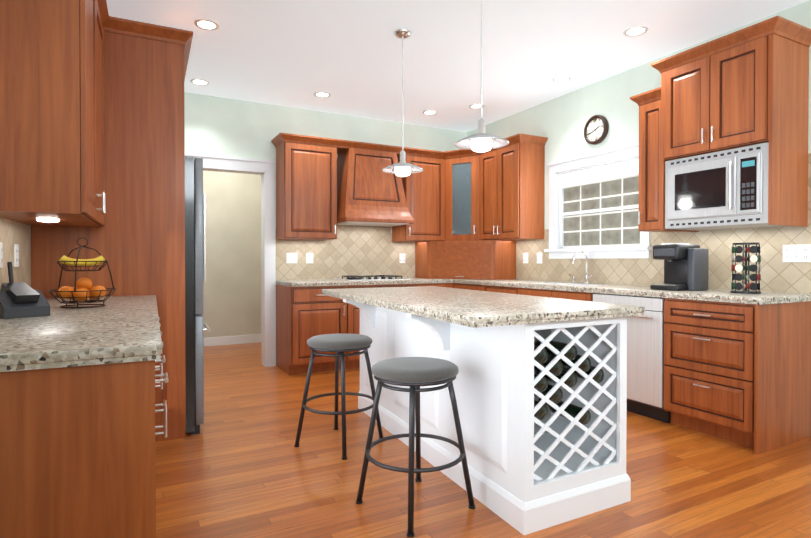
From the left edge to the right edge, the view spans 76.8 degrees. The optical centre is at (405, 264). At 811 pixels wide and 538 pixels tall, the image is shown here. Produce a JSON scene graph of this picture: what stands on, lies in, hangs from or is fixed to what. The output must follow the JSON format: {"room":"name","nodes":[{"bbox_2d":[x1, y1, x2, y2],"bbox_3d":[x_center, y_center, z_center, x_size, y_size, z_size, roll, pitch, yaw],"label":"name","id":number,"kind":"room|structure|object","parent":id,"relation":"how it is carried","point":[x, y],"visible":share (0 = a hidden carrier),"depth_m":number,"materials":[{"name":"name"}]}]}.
{"room":"kitchen","nodes":[
{"label":"kitchen","id":0,"kind":"room"},
{"bbox_2d":[202,170,260,337],"bbox_3d":[-2.591,-0.329,6.829,2.040,2.800,0.120,0,1,-28],"label":"wall","id":1,"kind":"structure","parent":0,"point":[232,295],"depth_m":6.90,"materials":[{"name":"beige paint"}]},
{"bbox_2d":[204,334,260,346],"bbox_3d":[-2.559,1.017,6.782,1.800,0.110,0.015,0,1,-28],"label":"baseboard","id":2,"kind":"structure","parent":1,"relation":"attached to","point":[227,340],"depth_m":6.88,"materials":[{"name":"white paint"}]},
{"bbox_2d":[184,92,466,365],"bbox_3d":[-0.771,-0.320,5.904,3.490,2.800,0.120,0,1,-28],"label":"wall","id":3,"kind":"structure","parent":0,"point":[290,120],"depth_m":5.47,"materials":[{"name":"paint"}]},
{"bbox_2d":[185,153,275,366],"bbox_3d":[-1.913,-0.012,5.296,1.104,2.195,0.174,0,1,-28],"label":"door frame","id":4,"kind":"structure","parent":3,"relation":"attached to","point":[265,169],"depth_m":5.45,"materials":[{"name":"white paint"}]},
{"bbox_2d":[275,133,337,239],"bbox_3d":[-1.057,-0.796,5.479,0.570,1.040,0.350,0,1,-28],"label":"upper cabinet","id":5,"kind":"object","parent":3,"relation":"attached to","point":[306,187],"depth_m":5.32,"materials":[{"name":"brown wood"}]},
{"bbox_2d":[276,225,414,279],"bbox_3d":[-0.299,-0.201,6.085,2.482,0.722,0.002,0,1,-28],"label":"wall tile","id":6,"kind":"structure","parent":3,"relation":"attached to","point":[362,250],"depth_m":5.90,"materials":[{"name":"beige tile"}]},
{"bbox_2d":[286,253,296,262],"bbox_3d":[-1.239,-0.075,5.582,0.120,0.115,0.008,0,1,-28],"label":"electrical outlet","id":7,"kind":"object","parent":6,"relation":"attached to","point":[291,257],"visible":1,"depth_m":5.58,"materials":[{"name":"white plastic"}]},
{"bbox_2d":[306,253,312,262],"bbox_3d":[-1.062,-0.076,5.676,0.080,0.115,0.008,0,1,-28],"label":"electrical outlet","id":8,"kind":"object","parent":6,"relation":"attached to","point":[309,257],"visible":1,"depth_m":5.67,"materials":[{"name":"white plastic"}]},
{"bbox_2d":[399,254,404,262],"bbox_3d":[-0.037,-0.081,6.219,0.080,0.115,0.008,0,1,-28],"label":"electrical outlet","id":9,"kind":"object","parent":6,"relation":"attached to","point":[401,258],"visible":1,"depth_m":6.21,"materials":[{"name":"white plastic"}]},
{"bbox_2d":[337,139,413,226],"bbox_3d":[-0.393,-0.892,5.708,0.820,0.883,0.564,0,1,-28],"label":"range hood","id":10,"kind":"object","parent":3,"relation":"attached to","point":[370,192],"visible":0.83,"depth_m":5.56,"materials":[{"name":"brown wood"}]},
{"bbox_2d":[392,149,444,241],"bbox_3d":[0.158,-0.802,6.122,0.540,1.040,0.350,0,1,-28],"label":"upper cabinet","id":11,"kind":"object","parent":3,"relation":"attached to","point":[424,191],"depth_m":5.97,"materials":[{"name":"brown wood"}]},
{"bbox_2d":[106,0,807,131],"bbox_3d":[0.212,-1.740,2.603,5.070,0.100,10.190,0,1,-28],"label":"ceiling","id":12,"kind":"structure","parent":0,"point":[346,55],"depth_m":3.99,"materials":[{"name":"white paint"}]},
{"bbox_2d":[190,79,208,84],"bbox_3d":[-1.921,-1.708,4.784,0.168,0.004,0.168,0,1,-28],"label":"recessed light","id":13,"kind":"object","parent":12,"relation":"in","point":[199,81],"visible":1,"depth_m":4.76,"materials":[{"name":"white"}]},
{"bbox_2d":[194,19,218,29],"bbox_3d":[-1.406,-1.697,3.619,0.168,0.004,0.168,0,1,-28],"label":"recessed light","id":14,"kind":"object","parent":12,"relation":"in","point":[205,24],"visible":1,"depth_m":3.61,"materials":[{"name":"white"}]},
{"bbox_2d":[314,92,330,96],"bbox_3d":[-0.834,-1.711,5.145,0.168,0.004,0.168,0,1,-28],"label":"recessed light","id":15,"kind":"object","parent":12,"relation":"in","point":[323,94],"visible":1,"depth_m":5.14,"materials":[{"name":"white"}]},
{"bbox_2d":[382,29,423,176],"bbox_3d":[-0.020,-1.175,3.753,0.306,1.050,0.306,0,1,-28],"label":"pendant light","id":16,"kind":"object","parent":12,"relation":"hanging from","point":[402,168],"visible":1,"depth_m":3.74,"materials":[{"name":"silver metal"}]},
{"bbox_2d":[422,110,436,114],"bbox_3d":[0.275,-1.716,5.766,0.168,0.004,0.168,0,1,-28],"label":"recessed light","id":17,"kind":"object","parent":12,"relation":"in","point":[429,112],"visible":1,"depth_m":5.76,"materials":[{"name":"white"}]},
{"bbox_2d":[469,104,484,108],"bbox_3d":[0.772,-1.714,5.531,0.168,0.004,0.168,0,1,-28],"label":"recessed light","id":18,"kind":"object","parent":12,"relation":"in","point":[475,106],"visible":0.92,"depth_m":5.54,"materials":[{"name":"white"}]},
{"bbox_2d":[455,0,508,151],"bbox_3d":[0.431,-1.167,2.900,0.306,1.050,0.306,0,1,-28],"label":"pendant light","id":19,"kind":"object","parent":12,"relation":"hanging from","point":[481,140],"visible":1,"depth_m":2.89,"materials":[{"name":"silver metal"}]},
{"bbox_2d":[552,76,570,82],"bbox_3d":[1.436,-1.707,4.706,0.168,0.004,0.168,0,1,-28],"label":"recessed light","id":20,"kind":"object","parent":12,"relation":"in","point":[562,78],"visible":1,"depth_m":4.71,"materials":[{"name":"white"}]},
{"bbox_2d":[623,26,647,36],"bbox_3d":[1.673,-1.698,3.723,0.168,0.004,0.168,0,1,-28],"label":"recessed light","id":21,"kind":"object","parent":12,"relation":"in","point":[633,31],"visible":1,"depth_m":3.72,"materials":[{"name":"white"}]},
{"bbox_2d":[155,342,810,537],"bbox_3d":[0.212,1.140,2.629,5.070,0.060,10.190,0,1,-28],"label":"floor","id":22,"kind":"structure","parent":0,"point":[240,465],"depth_m":2.62,"materials":[{"name":"brown wood"}]},
{"bbox_2d":[0,323,168,537],"bbox_3d":[-1.074,0.682,1.529,0.674,0.876,0.740,0,1,-28],"label":"base cabinet","id":23,"kind":"object","parent":22,"relation":"on","point":[77,451],"depth_m":1.26,"materials":[{"name":"brown wood"}]},
{"bbox_2d":[0,295,161,371],"bbox_3d":[-1.375,0.217,2.111,0.691,0.040,2.101,0,1,-28],"label":"countertop","id":24,"kind":"structure","parent":23,"relation":"on","point":[119,329],"depth_m":1.47,"materials":[{"name":"stone"}]},
{"bbox_2d":[0,262,49,318],"bbox_3d":[-1.498,0.093,1.981,0.183,0.210,0.148,0,1,34],"label":"phone","id":25,"kind":"object","parent":24,"relation":"on","point":[21,300],"visible":1,"depth_m":1.94,"materials":[{"name":"grey plastic"}]},
{"bbox_2d":[48,237,115,307],"bbox_3d":[-1.500,0.033,2.380,0.270,0.321,0.270,0,1,-28],"label":"fruit basket","id":26,"kind":"object","parent":24,"relation":"on","point":[82,290],"visible":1,"depth_m":2.35,"materials":[{"name":"brown metal"}]},
{"bbox_2d":[31,16,192,441],"bbox_3d":[-1.972,-0.186,3.553,0.884,2.575,1.151,0,1,-28],"label":"tall cabinet","id":27,"kind":"object","parent":22,"relation":"on","point":[137,241],"visible":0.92,"depth_m":3.15,"materials":[{"name":"brown wood"}]},
{"bbox_2d":[185,156,210,434],"bbox_3d":[-1.904,0.201,3.591,0.958,1.800,0.990,0,1,-28],"label":"fridge","id":28,"kind":"object","parent":22,"relation":"on","point":[195,242],"visible":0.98,"depth_m":3.32,"materials":[{"name":"silver metal"}]},
{"bbox_2d":[276,284,355,374],"bbox_3d":[-0.965,0.647,5.388,0.645,0.876,0.620,0,1,-28],"label":"base cabinet","id":29,"kind":"object","parent":22,"relation":"on","point":[304,314],"depth_m":5.11,"materials":[{"name":"brown wood"}]},
{"bbox_2d":[294,334,382,459],"bbox_3d":[-0.407,0.775,3.175,0.539,0.660,0.539,0,1,-28],"label":"stool","id":30,"kind":"object","parent":22,"relation":"on","point":[342,344],"visible":0.96,"depth_m":3.08,"materials":[{"name":"fabric"}]},
{"bbox_2d":[356,284,423,367],"bbox_3d":[-0.379,0.644,5.698,0.960,0.876,0.620,0,1,-28],"label":"base cabinet","id":31,"kind":"object","parent":22,"relation":"on","point":[386,285],"depth_m":5.37,"materials":[{"name":"brown wood"}]},
{"bbox_2d":[355,357,475,537],"bbox_3d":[0.044,0.782,2.367,0.473,0.660,0.473,0,1,-28],"label":"stool","id":32,"kind":"object","parent":22,"relation":"on","point":[414,373],"visible":1,"depth_m":2.28,"materials":[{"name":"fabric"}]},
{"bbox_2d":[424,283,453,287],"bbox_3d":[0.164,0.642,5.986,0.550,0.876,0.620,0,1,-28],"label":"base cabinet","id":33,"kind":"object","parent":22,"relation":"on","point":[449,285],"depth_m":5.76,"materials":[{"name":"brown wood"}]},
{"bbox_2d":[276,278,452,286],"bbox_3d":[-0.150,0.184,5.808,2.482,0.040,0.632,0,1,-28],"label":"countertop","id":34,"kind":"structure","parent":33,"relation":"on","point":[303,283],"depth_m":5.35,"materials":[{"name":"stone"}]},
{"bbox_2d":[334,275,410,280],"bbox_3d":[-0.370,0.141,5.675,0.740,0.045,0.460,0,1,-28],"label":"cooktop","id":35,"kind":"object","parent":34,"relation":"in","point":[371,277],"visible":1,"depth_m":5.58,"materials":[{"name":"metal"}]},
{"bbox_2d":[415,240,515,279],"bbox_3d":[0.685,-0.059,6.048,0.775,0.439,0.982,0,1,-28],"label":"appliance garage","id":36,"kind":"object","parent":34,"relation":"on","point":[485,259],"visible":0.98,"depth_m":5.81,"materials":[{"name":"brown wood"}]},
{"bbox_2d":[444,149,481,240],"bbox_3d":[0.713,-0.810,6.160,0.618,1.055,0.801,0,1,-28],"label":"upper cabinet","id":37,"kind":"object","parent":36,"relation":"on","point":[462,194],"visible":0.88,"depth_m":5.96,"materials":[{"name":"brown wood"}]},
{"bbox_2d":[453,283,480,290],"bbox_3d":[0.969,0.644,5.687,0.620,0.876,0.695,0,1,-28],"label":"base cabinet","id":38,"kind":"object","parent":22,"relation":"on","point":[456,285],"depth_m":5.58,"materials":[{"name":"brown wood"}]},
{"bbox_2d":[453,279,810,304],"bbox_3d":[1.573,0.195,4.529,0.632,0.040,3.238,0,1,-28],"label":"countertop","id":39,"kind":"structure","parent":38,"relation":"on","point":[717,295],"depth_m":3.67,"materials":[{"name":"stone"}]},
{"bbox_2d":[570,250,594,282],"bbox_3d":[1.610,0.014,4.795,0.213,0.315,0.261,0,1,-28],"label":"faucet","id":40,"kind":"object","parent":39,"relation":"on","point":[587,277],"visible":0.98,"depth_m":4.78,"materials":[{"name":"silver metal"}]},
{"bbox_2d":[650,243,708,290],"bbox_3d":[1.994,0.013,3.730,0.280,0.338,0.275,0,1,-28],"label":"coffee maker","id":41,"kind":"object","parent":39,"relation":"on","point":[686,266],"visible":1,"depth_m":3.65,"materials":[{"name":"black plastic"}]},
{"bbox_2d":[730,242,760,293],"bbox_3d":[2.241,0.020,3.371,0.170,0.330,0.170,0,1,-28],"label":"pod carousel","id":42,"kind":"object","parent":39,"relation":"on","point":[744,277],"visible":1,"depth_m":3.33,"materials":[{"name":"black plastic"}]},
{"bbox_2d":[343,299,630,534],"bbox_3d":[0.260,0.668,3.123,0.919,0.875,2.014,0,1,-28],"label":"kitchen island","id":43,"kind":"object","parent":22,"relation":"on","point":[529,472],"visible":0.79,"depth_m":2.39,"materials":[{"name":"white paint"}]},
{"bbox_2d":[322,286,644,327],"bbox_3d":[0.245,0.208,3.119,1.080,0.040,2.100,0,1,-28],"label":"island countertop","id":44,"kind":"structure","parent":43,"relation":"on","point":[472,308],"depth_m":2.45,"materials":[{"name":"stone"}]},
{"bbox_2d":[534,346,547,363],"bbox_3d":[0.528,0.396,2.368,0.083,0.073,0.315,0,1,-28],"label":"wine bottle","id":45,"kind":"object","parent":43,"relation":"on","point":[541,357],"visible":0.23,"depth_m":2.23,"materials":[{"name":"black glass"}]},
{"bbox_2d":[534,373,547,391],"bbox_3d":[0.528,0.518,2.369,0.083,0.073,0.315,0,1,-28],"label":"wine bottle","id":46,"kind":"object","parent":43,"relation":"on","point":[541,385],"visible":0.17,"depth_m":2.23,"materials":[{"name":"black glass"}]},
{"bbox_2d":[534,400,547,419],"bbox_3d":[0.528,0.640,2.370,0.083,0.073,0.315,0,1,-28],"label":"wine bottle","id":47,"kind":"object","parent":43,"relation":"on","point":[541,413],"visible":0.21,"depth_m":2.23,"materials":[{"name":"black glass"}]},
{"bbox_2d":[534,357,562,375],"bbox_3d":[0.605,0.457,2.410,0.083,0.073,0.315,0,1,-28],"label":"wine bottle","id":48,"kind":"object","parent":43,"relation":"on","point":[556,369],"visible":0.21,"depth_m":2.27,"materials":[{"name":"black glass"}]},
{"bbox_2d":[534,384,562,403],"bbox_3d":[0.605,0.579,2.411,0.083,0.073,0.315,0,1,-28],"label":"wine bottle","id":49,"kind":"object","parent":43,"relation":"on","point":[556,397],"visible":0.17,"depth_m":2.27,"materials":[{"name":"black glass"}]},
{"bbox_2d":[534,340,576,360],"bbox_3d":[0.682,0.395,2.450,0.083,0.073,0.315,0,1,-28],"label":"wine bottle","id":50,"kind":"object","parent":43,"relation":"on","point":[570,354],"visible":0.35,"depth_m":2.34,"materials":[{"name":"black glass"}]},
{"bbox_2d":[534,369,576,387],"bbox_3d":[0.682,0.517,2.451,0.083,0.073,0.315,0,1,-28],"label":"wine bottle","id":51,"kind":"object","parent":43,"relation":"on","point":[571,381],"visible":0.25,"depth_m":2.32,"materials":[{"name":"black glass"}]},
{"bbox_2d":[538,398,590,424],"bbox_3d":[0.760,0.700,2.494,0.083,0.073,0.315,0,1,-28],"label":"wine bottle","id":52,"kind":"object","parent":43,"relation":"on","point":[572,410],"visible":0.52,"depth_m":2.39,"materials":[{"name":"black glass"}]},
{"bbox_2d":[548,354,590,371],"bbox_3d":[0.760,0.456,2.492,0.083,0.073,0.315,0,1,-28],"label":"wine bottle","id":53,"kind":"object","parent":43,"relation":"on","point":[584,365],"visible":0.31,"depth_m":2.36,"materials":[{"name":"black glass"}]},
{"bbox_2d":[563,366,603,382],"bbox_3d":[0.837,0.516,2.533,0.083,0.073,0.315,0,1,-28],"label":"wine bottle","id":54,"kind":"object","parent":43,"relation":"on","point":[598,377],"visible":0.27,"depth_m":2.40,"materials":[{"name":"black glass"}]},
{"bbox_2d":[481,285,508,292],"bbox_3d":[1.216,0.649,5.221,0.620,0.876,0.640,0,1,-28],"label":"base cabinet","id":55,"kind":"object","parent":22,"relation":"on","point":[501,289],"depth_m":5.15,"materials":[{"name":"brown wood"}]},
{"bbox_2d":[509,287,593,301],"bbox_3d":[1.527,0.654,4.635,0.620,0.876,0.968,0,1,-28],"label":"base cabinet","id":56,"kind":"object","parent":22,"relation":"on","point":[584,296],"depth_m":4.43,"materials":[{"name":"brown wood"}]},
{"bbox_2d":[593,293,670,422],"bbox_3d":[1.847,0.662,3.910,0.611,0.872,0.606,0,1,-28],"label":"dishwasher","id":57,"kind":"object","parent":22,"relation":"on","point":[645,364],"visible":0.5,"depth_m":3.64,"materials":[{"name":"white metal"}]},
{"bbox_2d":[664,298,810,453],"bbox_3d":[2.183,0.665,3.397,0.620,0.876,0.608,0,1,-28],"label":"base cabinet","id":58,"kind":"object","parent":22,"relation":"on","point":[739,373],"depth_m":3.17,"materials":[{"name":"brown wood"}]},
{"bbox_2d":[467,0,810,293],"bbox_3d":[2.790,-0.294,3.037,0.120,2.800,8.520,0,1,-28],"label":"wall","id":59,"kind":"structure","parent":0,"point":[611,102],"depth_m":4.82,"materials":[{"name":"paint"}]},
{"bbox_2d":[480,136,546,239],"bbox_3d":[1.153,-0.798,5.616,0.350,1.039,0.680,0,1,-28],"label":"upper cabinet","id":60,"kind":"object","parent":59,"relation":"attached to","point":[512,176],"depth_m":5.37,"materials":[{"name":"brown wood"}]},
{"bbox_2d":[584,115,608,144],"bbox_3d":[1.772,-1.260,4.775,0.040,0.270,0.270,0,1,-28],"label":"clock","id":61,"kind":"object","parent":59,"relation":"attached to","point":[596,128],"visible":1,"depth_m":4.76,"materials":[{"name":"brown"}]},
{"bbox_2d":[544,142,651,258],"bbox_3d":[1.806,-0.555,4.822,0.187,0.990,1.210,0,1,-28],"label":"window","id":62,"kind":"structure","parent":59,"relation":"in","point":[599,206],"depth_m":4.83,"materials":[{"name":"white paint"}]},
{"bbox_2d":[514,153,810,293],"bbox_3d":[1.707,-0.281,4.951,0.002,0.902,3.877,0,1,-28],"label":"wall tile","id":63,"kind":"structure","parent":59,"relation":"attached to","point":[777,273],"depth_m":3.85,"materials":[{"name":"beige tile"}]},
{"bbox_2d":[523,253,527,262],"bbox_3d":[1.327,-0.075,5.659,0.008,0.115,0.080,0,1,-28],"label":"electrical outlet","id":64,"kind":"object","parent":63,"relation":"attached to","point":[525,257],"visible":1,"depth_m":5.66,"materials":[{"name":"white plastic"}]},
{"bbox_2d":[537,253,541,262],"bbox_3d":[1.430,-0.074,5.465,0.008,0.115,0.080,0,1,-28],"label":"electrical outlet","id":65,"kind":"object","parent":63,"relation":"attached to","point":[539,257],"visible":1,"depth_m":5.46,"materials":[{"name":"white plastic"}]},
{"bbox_2d":[783,244,810,261],"bbox_3d":[2.553,-0.074,3.344,0.008,0.115,0.160,0,1,-28],"label":"electrical outlet","id":66,"kind":"object","parent":63,"relation":"attached to","point":[796,253],"visible":1,"depth_m":3.34,"materials":[{"name":"white plastic"}]},
{"bbox_2d":[636,88,698,231],"bbox_3d":[2.025,-0.783,3.969,0.350,1.039,0.248,0,1,-28],"label":"upper cabinet","id":67,"kind":"object","parent":59,"relation":"attached to","point":[651,213],"depth_m":3.90,"materials":[{"name":"brown wood"}]},
{"bbox_2d":[660,20,807,163],"bbox_3d":[2.217,-1.109,3.507,0.440,0.697,0.700,0,1,-28],"label":"upper cabinet","id":68,"kind":"object","parent":59,"relation":"attached to","point":[748,86],"depth_m":3.26,"materials":[{"name":"brown wood"}]},
{"bbox_2d":[665,142,781,230],"bbox_3d":[2.197,-0.506,3.502,0.446,0.495,0.694,0,1,-28],"label":"microwave","id":69,"kind":"object","parent":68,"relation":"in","point":[724,189],"visible":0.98,"depth_m":3.37,"materials":[{"name":"metal"}]},
{"bbox_3d":[-1.307,-0.277,1.111,0.353,2.800,8.900,0,1,-28],"label":"wall","id":70,"kind":"structure","parent":0,"visible":0},
{"bbox_2d":[0,217,30,289],"bbox_3d":[-1.662,-0.072,1.966,0.057,0.540,2.084,0,1,-28],"label":"wall tile","id":71,"kind":"structure","parent":70,"relation":"attached to","point":[12,232],"depth_m":2.58,"materials":[{"name":"beige tile"}]},
{"bbox_2d":[0,242,2,267],"bbox_3d":[-1.821,-0.045,2.298,0.010,0.115,0.080,0,1,-28],"label":"electrical outlet","id":72,"kind":"object","parent":71,"relation":"in","point":[1,254],"visible":0.98,"depth_m":2.31,"materials":[{"name":"white plastic"}]},
{"bbox_2d":[14,244,18,266],"bbox_3d":[-1.963,-0.048,2.584,0.010,0.115,0.080,0,1,-28],"label":"electrical outlet","id":73,"kind":"object","parent":71,"relation":"in","point":[16,255],"visible":1,"depth_m":2.57,"materials":[{"name":"white plastic"}]},
{"bbox_2d":[0,0,108,226],"bbox_3d":[-1.714,-0.836,2.513,0.422,1.257,1.053,0,1,-28],"label":"upper cabinet","id":74,"kind":"object","parent":70,"relation":"attached to","point":[52,172],"visible":1,"depth_m":2.12,"materials":[{"name":"brown wood"}]}
]}

